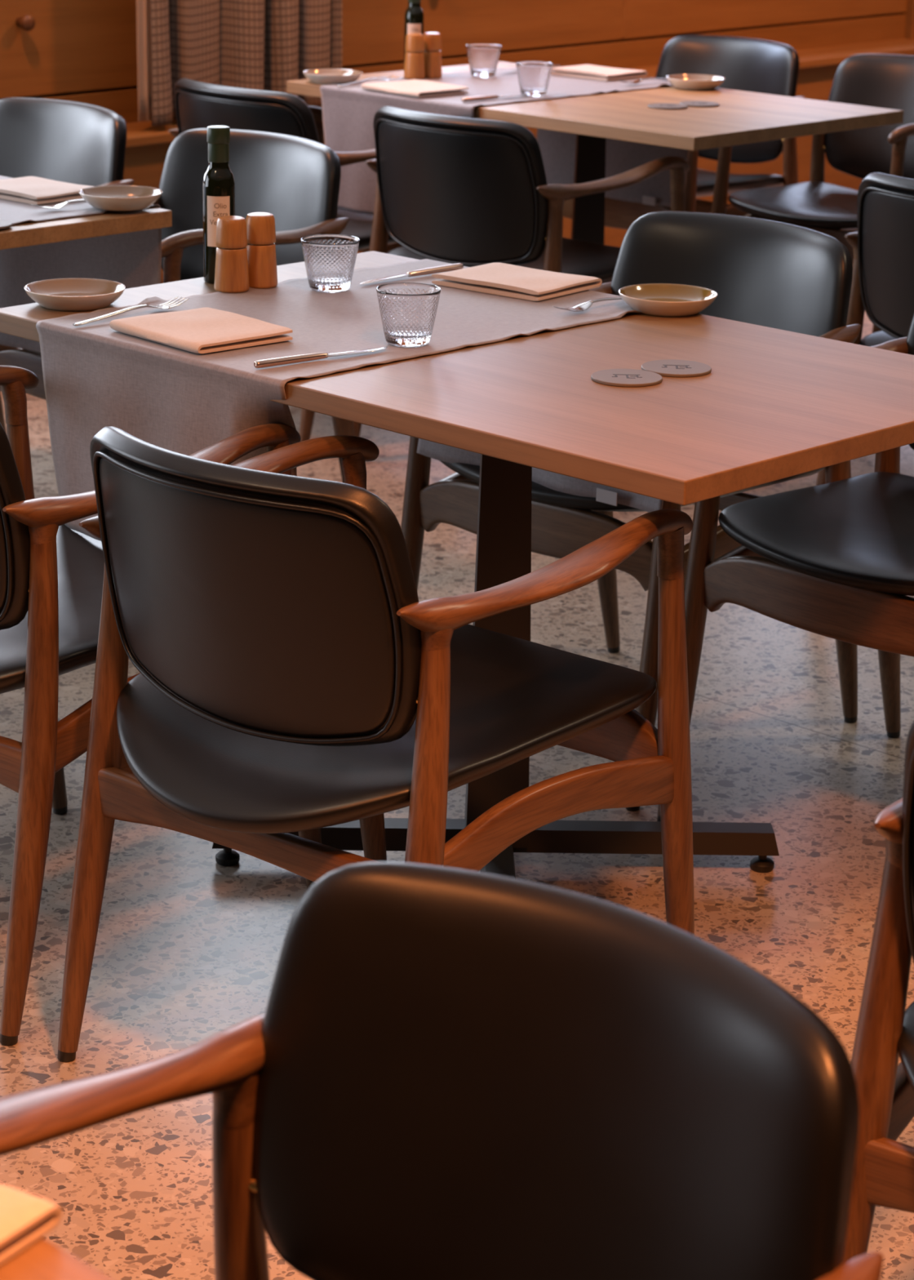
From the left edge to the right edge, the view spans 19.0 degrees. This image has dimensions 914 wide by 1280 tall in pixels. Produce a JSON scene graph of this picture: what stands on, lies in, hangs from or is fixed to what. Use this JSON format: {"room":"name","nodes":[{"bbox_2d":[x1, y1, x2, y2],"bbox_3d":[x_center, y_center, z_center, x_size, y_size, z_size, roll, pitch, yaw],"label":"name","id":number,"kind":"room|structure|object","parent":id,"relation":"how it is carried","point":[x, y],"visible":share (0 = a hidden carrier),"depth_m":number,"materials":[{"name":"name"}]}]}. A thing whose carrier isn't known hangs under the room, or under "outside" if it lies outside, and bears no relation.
{"room":"restaurant dining room","nodes":[
{"label":"restaurant dining room","id":0,"kind":"room"},
{"bbox_2d":[136,0,342,126],"bbox_3d":[-0.552,-1.795,7.026,0.148,0.883,1.300,16,23,39],"label":"curtain","id":1,"kind":"object","parent":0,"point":[264,45],"visible":0.81,"depth_m":7.05,"materials":[{"name":"beige fabric"}]},
{"bbox_2d":[0,311,913,1279],"bbox_3d":[1.287,0.327,4.045,9.500,0.100,15.000,18,24,41],"label":"floor","id":2,"kind":"structure","parent":0,"point":[188,945],"depth_m":3.76,"materials":[{"name":"stone"}]},
{"bbox_2d":[0,1237,112,1279],"bbox_3d":[-0.699,0.672,1.487,1.245,0.740,0.742,18,24,41],"label":"dining table","id":3,"kind":"object","parent":2,"relation":"on","point":[42,1260],"visible":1,"depth_m":1.40,"materials":[{"name":"brown wood"}]},
{"bbox_2d":[0,1183,62,1264],"bbox_3d":[-0.331,0.302,1.423,0.195,0.017,0.158,12,21,29],"label":"napkin","id":4,"kind":"object","parent":3,"relation":"on","point":[25,1218],"visible":1,"depth_m":1.42,"materials":[{"name":"white fabric"}]},
{"bbox_2d":[0,97,134,435],"bbox_3d":[-0.988,-0.677,5.564,0.590,0.783,0.615,17,24,40],"label":"armchair","id":5,"kind":"object","parent":2,"relation":"on","point":[73,142],"visible":0.4,"depth_m":5.64,"materials":[{"name":"black leather"}]},
{"bbox_2d":[0,206,172,249],"bbox_3d":[-1.193,-0.439,4.883,1.245,0.740,0.742,18,24,41],"label":"dining table","id":6,"kind":"object","parent":2,"relation":"on","point":[26,233],"visible":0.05,"depth_m":4.50,"materials":[{"name":"brown wood"}]},
{"bbox_2d":[0,219,12,229],"bbox_3d":[-0.762,-0.670,4.406,0.090,0.004,0.090,1,18,-1],"label":"coaster","id":7,"kind":"object","parent":6,"relation":"on","point":[4,224],"visible":1,"depth_m":4.40,"materials":[{"name":"grey leather"}]},
{"bbox_2d":[0,175,161,352],"bbox_3d":[-0.939,-0.577,4.579,0.530,0.301,0.766,18,24,41],"label":"table runner","id":8,"kind":"object","parent":6,"relation":"on","point":[131,260],"visible":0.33,"depth_m":4.77,"materials":[{"name":"grey fabric"}]},
{"bbox_2d":[0,176,93,204],"bbox_3d":[-0.730,-0.780,4.726,0.195,0.017,0.158,16,23,38],"label":"napkin","id":9,"kind":"object","parent":8,"relation":"on","point":[34,190],"visible":0.93,"depth_m":4.67,"materials":[{"name":"white fabric"}]},
{"bbox_2d":[29,199,85,208],"bbox_3d":[-0.632,-0.738,4.606,0.025,0.012,0.205,18,24,41],"label":"fork","id":10,"kind":"object","parent":8,"relation":"on","point":[62,204],"visible":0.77,"depth_m":4.57,"materials":[{"name":"silver metal"}]},
{"bbox_2d":[79,185,162,210],"bbox_3d":[-0.565,-0.741,4.592,0.140,0.025,0.140,18,24,41],"label":"bread plate","id":11,"kind":"object","parent":8,"relation":"on","point":[110,197],"visible":1,"depth_m":4.57,"materials":[{"name":"beige ceramic"}]},
{"bbox_2d":[0,364,321,1046],"bbox_3d":[-0.562,-0.001,3.503,0.590,0.783,0.615,15,22,36],"label":"armchair","id":12,"kind":"object","parent":2,"relation":"on","point":[51,573],"visible":0.62,"depth_m":3.23,"materials":[{"name":"brown wood"}]},
{"bbox_2d":[0,128,355,482],"bbox_3d":[-0.540,-0.535,5.155,0.590,0.783,0.615,16,23,38],"label":"armchair","id":13,"kind":"object","parent":2,"relation":"on","point":[295,180],"visible":0.32,"depth_m":5.20,"materials":[{"name":"black leather"}]},
{"bbox_2d":[168,78,402,441],"bbox_3d":[-0.328,-0.900,6.296,0.590,0.783,0.615,18,24,42],"label":"armchair","id":14,"kind":"object","parent":2,"relation":"on","point":[198,104],"visible":0.22,"depth_m":5.97,"materials":[{"name":"black leather"}]},
{"bbox_2d":[57,426,694,1062],"bbox_3d":[-0.095,0.120,3.160,0.590,0.783,0.615,16,23,38],"label":"armchair","id":15,"kind":"object","parent":2,"relation":"on","point":[295,675],"visible":0.92,"depth_m":2.95,"materials":[{"name":"black leather"}]},
{"bbox_2d":[0,861,884,1279],"bbox_3d":[-0.090,0.607,1.656,0.590,0.783,0.615,16,23,38],"label":"armchair","id":16,"kind":"object","parent":2,"relation":"on","point":[446,1073],"visible":1,"depth_m":1.76,"materials":[{"name":"black leather"}]},
{"bbox_2d":[0,250,913,878],"bbox_3d":[0.050,-0.039,3.731,1.245,0.740,0.742,18,24,41],"label":"dining table","id":17,"kind":"object","parent":2,"relation":"on","point":[774,404],"visible":0.49,"depth_m":3.41,"materials":[{"name":"brown wood"}]},
{"bbox_2d":[24,277,125,311],"bbox_3d":[-0.533,-0.480,3.813,0.140,0.025,0.140,18,24,41],"label":"bread plate","id":18,"kind":"object","parent":17,"relation":"on","point":[75,294],"visible":1,"depth_m":3.83,"materials":[{"name":"beige ceramic"}]},
{"bbox_2d":[202,124,235,284],"bbox_3d":[-0.346,-0.632,3.970,0.046,0.225,0.047,-6,19,-20],"label":"oil bottle","id":19,"kind":"object","parent":17,"relation":"on","point":[219,182],"visible":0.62,"depth_m":3.95,"materials":[{"name":"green glass"}]},
{"bbox_2d":[35,258,663,541],"bbox_3d":[-0.121,-0.313,3.817,0.530,0.301,0.766,18,24,41],"label":"table runner","id":20,"kind":"object","parent":17,"relation":"on","point":[96,376],"visible":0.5,"depth_m":3.66,"materials":[{"name":"grey fabric"}]},
{"bbox_2d":[72,296,189,325],"bbox_3d":[-0.445,-0.448,3.725,0.025,0.012,0.205,15,23,37],"label":"fork","id":21,"kind":"object","parent":20,"relation":"on","point":[160,306],"visible":1,"depth_m":3.72,"materials":[{"name":"silver metal"}]},
{"bbox_2d":[109,306,293,353],"bbox_3d":[-0.339,-0.410,3.611,0.158,0.017,0.195,-14,24,-40],"label":"napkin","id":22,"kind":"object","parent":20,"relation":"on","point":[205,330],"visible":1,"depth_m":3.59,"materials":[{"name":"white fabric"}]},
{"bbox_2d":[214,215,249,293],"bbox_3d":[-0.322,-0.552,3.909,0.050,0.104,0.050,18,24,41],"label":"pepper mill","id":23,"kind":"object","parent":20,"relation":"on","point":[232,272],"visible":1,"depth_m":3.89,"materials":[{"name":"brown wood"}]},
{"bbox_2d":[245,212,277,288],"bbox_3d":[-0.284,-0.563,3.945,0.050,0.104,0.050,-3,18,-13],"label":"pepper mill","id":24,"kind":"object","parent":20,"relation":"on","point":[260,226],"visible":0.91,"depth_m":3.93,"materials":[{"name":"brown wood"}]},
{"bbox_2d":[253,346,387,368],"bbox_3d":[-0.169,-0.363,3.488,0.211,0.010,0.018,-13,23,-37],"label":"table knife","id":25,"kind":"object","parent":20,"relation":"on","point":[309,357],"visible":1,"depth_m":3.46,"materials":[{"name":"silver metal"}]},
{"bbox_2d":[300,234,359,292],"bbox_3d":[-0.183,-0.541,3.933,0.088,0.073,0.088,-1,18,-7],"label":"water glass","id":26,"kind":"object","parent":20,"relation":"on","point":[330,260],"visible":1,"depth_m":3.91,"materials":[{"name":"clear glass"}]},
{"bbox_2d":[376,282,441,346],"bbox_3d":[-0.064,-0.425,3.583,0.085,0.073,0.085,9,19,22],"label":"water glass","id":27,"kind":"object","parent":20,"relation":"on","point":[408,310],"visible":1,"depth_m":3.56,"materials":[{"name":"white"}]},
{"bbox_2d":[360,262,463,284],"bbox_3d":[-0.070,-0.542,4.046,0.211,0.010,0.018,-16,24,-42],"label":"table knife","id":28,"kind":"object","parent":20,"relation":"on","point":[452,267],"visible":0.98,"depth_m":4.06,"materials":[{"name":"silver metal"}]},
{"bbox_2d":[431,262,602,301],"bbox_3d":[0.088,-0.527,3.999,0.195,0.017,0.158,15,22,36],"label":"napkin","id":29,"kind":"object","parent":20,"relation":"on","point":[504,279],"visible":1,"depth_m":3.97,"materials":[{"name":"white fabric"}]},
{"bbox_2d":[553,296,622,311],"bbox_3d":[0.207,-0.478,3.860,0.025,0.012,0.205,16,23,38],"label":"fork","id":30,"kind":"object","parent":20,"relation":"on","point":[586,305],"visible":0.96,"depth_m":3.83,"materials":[{"name":"silver metal"}]},
{"bbox_2d":[591,368,662,386],"bbox_3d":[0.213,-0.329,3.429,0.090,0.004,0.090,1,18,-1],"label":"coaster","id":31,"kind":"object","parent":17,"relation":"on","point":[613,377],"visible":1,"depth_m":3.42,"materials":[{"name":"grey leather"}]},
{"bbox_2d":[618,283,717,316],"bbox_3d":[0.297,-0.478,3.859,0.140,0.025,0.140,18,24,41],"label":"bread plate","id":32,"kind":"object","parent":17,"relation":"on","point":[668,300],"visible":1,"depth_m":3.88,"materials":[{"name":"beige ceramic"}]},
{"bbox_2d":[641,359,711,377],"bbox_3d":[0.280,-0.347,3.489,0.090,0.004,0.090,2,18,1],"label":"coaster","id":33,"kind":"object","parent":17,"relation":"on","point":[666,367],"visible":1,"depth_m":3.48,"materials":[{"name":"grey leather"}]},
{"bbox_2d":[353,106,689,436],"bbox_3d":[0.134,-0.763,5.904,0.590,0.783,0.615,16,23,39],"label":"armchair","id":34,"kind":"object","parent":2,"relation":"on","point":[468,192],"visible":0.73,"depth_m":5.62,"materials":[{"name":"black leather"}]},
{"bbox_2d":[286,61,903,244],"bbox_3d":[0.294,-0.905,6.422,1.245,0.740,0.742,18,24,41],"label":"dining table","id":35,"kind":"object","parent":2,"relation":"on","point":[740,117],"visible":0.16,"depth_m":6.06,"materials":[{"name":"brown wood"}]},
{"bbox_2d":[302,68,362,84],"bbox_3d":[-0.293,-1.325,6.438,0.140,0.025,0.140,18,24,41],"label":"bread plate","id":36,"kind":"object","parent":35,"relation":"on","point":[319,76],"visible":0.98,"depth_m":6.40,"materials":[{"name":"beige ceramic"}]},
{"bbox_2d":[320,66,688,214],"bbox_3d":[0.128,-1.173,6.490,0.530,0.301,0.766,18,24,41],"label":"table runner","id":37,"kind":"object","parent":35,"relation":"on","point":[348,111],"visible":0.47,"depth_m":6.39,"materials":[{"name":"grey fabric"}]},
{"bbox_2d":[337,75,399,86],"bbox_3d":[-0.209,-1.309,6.399,0.025,0.012,0.205,15,23,37],"label":"fork","id":38,"kind":"object","parent":37,"relation":"on","point":[391,77],"visible":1,"depth_m":6.40,"materials":[{"name":"silver metal"}]},
{"bbox_2d":[404,0,423,66],"bbox_3d":[-0.103,-1.464,6.553,0.046,0.225,0.047,-6,19,-20],"label":"oil bottle","id":39,"kind":"object","parent":37,"relation":"on","point":[414,14],"visible":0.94,"depth_m":6.53,"materials":[{"name":"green glass"}]},
{"bbox_2d":[404,33,425,79],"bbox_3d":[-0.101,-1.392,6.515,0.050,0.104,0.050,18,24,41],"label":"pepper mill","id":40,"kind":"object","parent":37,"relation":"on","point":[414,68],"visible":1,"depth_m":6.50,"materials":[{"name":"brown wood"}]},
{"bbox_2d":[361,79,468,97],"bbox_3d":[-0.098,-1.265,6.267,0.158,0.017,0.195,-15,24,-41],"label":"napkin","id":41,"kind":"object","parent":37,"relation":"on","point":[417,88],"visible":1,"depth_m":6.24,"materials":[{"name":"white fabric"}]},
{"bbox_2d":[423,31,442,78],"bbox_3d":[-0.060,-1.401,6.546,0.050,0.104,0.050,-3,18,-13],"label":"pepper mill","id":42,"kind":"object","parent":37,"relation":"on","point":[432,40],"visible":1,"depth_m":6.53,"materials":[{"name":"brown wood"}]},
{"bbox_2d":[466,43,501,77],"bbox_3d":[0.064,-1.397,6.593,0.085,0.073,0.085,0,18,-5],"label":"water glass","id":43,"kind":"object","parent":37,"relation":"on","point":[483,59],"visible":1,"depth_m":6.57,"materials":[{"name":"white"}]},
{"bbox_2d":[461,94,527,102],"bbox_3d":[0.091,-1.226,6.167,0.211,0.010,0.018,-15,24,-41],"label":"table knife","id":44,"kind":"object","parent":37,"relation":"on","point":[483,97],"visible":1,"depth_m":6.14,"materials":[{"name":"silver metal"}]},
{"bbox_2d":[502,64,559,72],"bbox_3d":[0.179,-1.406,6.729,0.018,0.010,0.211,18,24,41],"label":"table knife","id":45,"kind":"object","parent":37,"relation":"on","point":[553,65],"visible":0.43,"depth_m":6.78,"materials":[{"name":"silver metal"}]},
{"bbox_2d":[515,61,552,96],"bbox_3d":[0.175,-1.281,6.243,0.085,0.073,0.085,-3,18,-12],"label":"water glass","id":46,"kind":"object","parent":37,"relation":"on","point":[534,77],"visible":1,"depth_m":6.22,"materials":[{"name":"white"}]},
{"bbox_2d":[551,64,648,80],"bbox_3d":[0.342,-1.387,6.672,0.195,0.017,0.158,17,24,40],"label":"napkin","id":47,"kind":"object","parent":37,"relation":"on","point":[584,71],"visible":1,"depth_m":6.63,"materials":[{"name":"white fabric"}]},
{"bbox_2d":[618,77,667,84],"bbox_3d":[0.460,-1.338,6.534,0.025,0.012,0.205,18,24,41],"label":"fork","id":48,"kind":"object","parent":37,"relation":"on","point":[646,78],"visible":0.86,"depth_m":6.51,"materials":[{"name":"silver metal"}]},
{"bbox_2d":[648,102,688,109],"bbox_3d":[0.472,-1.195,6.121,0.090,0.004,0.090,1,18,-1],"label":"coaster","id":49,"kind":"object","parent":35,"relation":"on","point":[655,105],"visible":1,"depth_m":6.11,"materials":[{"name":"grey leather"}]},
{"bbox_2d":[666,74,724,90],"bbox_3d":[0.566,-1.323,6.487,0.140,0.025,0.140,18,24,41],"label":"bread plate","id":50,"kind":"object","parent":35,"relation":"on","point":[685,82],"visible":1,"depth_m":6.45,"materials":[{"name":"beige ceramic"}]},
{"bbox_2d":[680,100,719,106],"bbox_3d":[0.547,-1.210,6.173,0.090,0.004,0.090,1,18,-1],"label":"coaster","id":51,"kind":"object","parent":35,"relation":"on","point":[691,103],"visible":1,"depth_m":6.16,"materials":[{"name":"grey leather"}]},
{"bbox_2d":[400,210,862,811],"bbox_3d":[0.286,-0.241,4.299,0.590,0.783,0.615,17,24,40],"label":"armchair","id":52,"kind":"object","parent":2,"relation":"on","point":[762,272],"visible":0.26,"depth_m":4.29,"materials":[{"name":"black leather"}]},
{"bbox_2d":[563,34,804,229],"bbox_3d":[0.563,-1.163,7.167,0.590,0.783,0.615,17,24,40],"label":"armchair","id":53,"kind":"object","parent":2,"relation":"on","point":[745,64],"visible":0.17,"depth_m":7.15,"materials":[{"name":"black leather"}]},
{"bbox_2d":[657,314,913,821],"bbox_3d":[0.698,-0.107,3.914,0.615,0.783,0.590,-16,25,-43],"label":"armchair","id":54,"kind":"object","parent":2,"relation":"on","point":[835,560],"visible":0.63,"depth_m":3.83,"materials":[{"name":"black leather"}]},
{"bbox_2d":[711,53,913,333],"bbox_3d":[0.991,-1.028,6.778,0.590,0.783,0.615,16,23,38],"label":"armchair","id":55,"kind":"object","parent":2,"relation":"on","point":[886,81],"visible":0.49,"depth_m":6.88,"materials":[{"name":"black leather"}]},
{"bbox_2d":[816,172,913,485],"bbox_3d":[1.042,-0.487,5.111,0.590,0.783,0.615,17,24,41],"label":"armchair","id":56,"kind":"object","parent":2,"relation":"on","point":[882,286],"visible":0.64,"depth_m":4.96,"materials":[{"name":"black leather"}]},
{"bbox_2d":[842,720,913,1263],"bbox_3d":[0.667,0.392,2.370,0.590,0.783,0.615,13,22,33],"label":"armchair","id":57,"kind":"object","parent":2,"relation":"on","point":[884,1175],"visible":0.9,"depth_m":2.33,"materials":[{"name":"brown wood"}]},
{"bbox_2d":[23,12,906,283],"bbox_3d":[0.985,-1.826,8.970,0.290,0.950,6.950,16,23,39],"label":"wall","id":58,"kind":"structure","parent":0,"point":[144,164],"depth_m":8.56,"materials":[{"name":"brown wood"}]},
{"bbox_2d":[125,38,913,147],"bbox_3d":[1.009,-1.893,8.927,0.310,0.025,6.950,16,23,39],"label":"trim","id":59,"kind":"structure","parent":58,"relation":"attached to","point":[141,133],"depth_m":8.94,"materials":[{"name":"brown wood"}]},
{"bbox_2d":[902,0,913,39],"bbox_3d":[1.619,-3.203,9.270,0.050,2.290,0.060,16,23,39],"label":"trim","id":60,"kind":"structure","parent":58,"relation":"attached to","point":[909,24],"depth_m":9.57,"materials":[{"name":"brown wood"}]},
{"bbox_3d":[-1.611,-1.920,6.004,0.122,2.850,14.600,16,23,39],"label":"piers","id":61,"kind":"object","parent":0,"visible":0},
{"bbox_2d":[0,0,622,98],"bbox_3d":[-0.452,-1.704,7.433,0.100,0.294,2.778,16,23,39],"label":"wall panel","id":62,"kind":"object","parent":61,"relation":"attached to","point":[73,46],"visible":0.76,"depth_m":7.53,"materials":[{"name":"brown wood"}]},
{"bbox_2d":[15,14,35,31],"bbox_3d":[-1.056,-1.508,6.676,0.042,0.038,0.038,16,23,39],"label":"handle","id":63,"kind":"object","parent":62,"relation":"attached to","point":[27,22],"visible":1,"depth_m":6.66,"materials":[{"name":"brown wood"}]},
{"bbox_2d":[622,0,906,39],"bbox_3d":[1.016,-2.180,9.001,0.100,0.294,1.598,16,23,39],"label":"wall panel","id":64,"kind":"object","parent":61,"relation":"attached to","point":[643,18],"visible":0.8,"depth_m":8.82,"materials":[{"name":"brown wood"}]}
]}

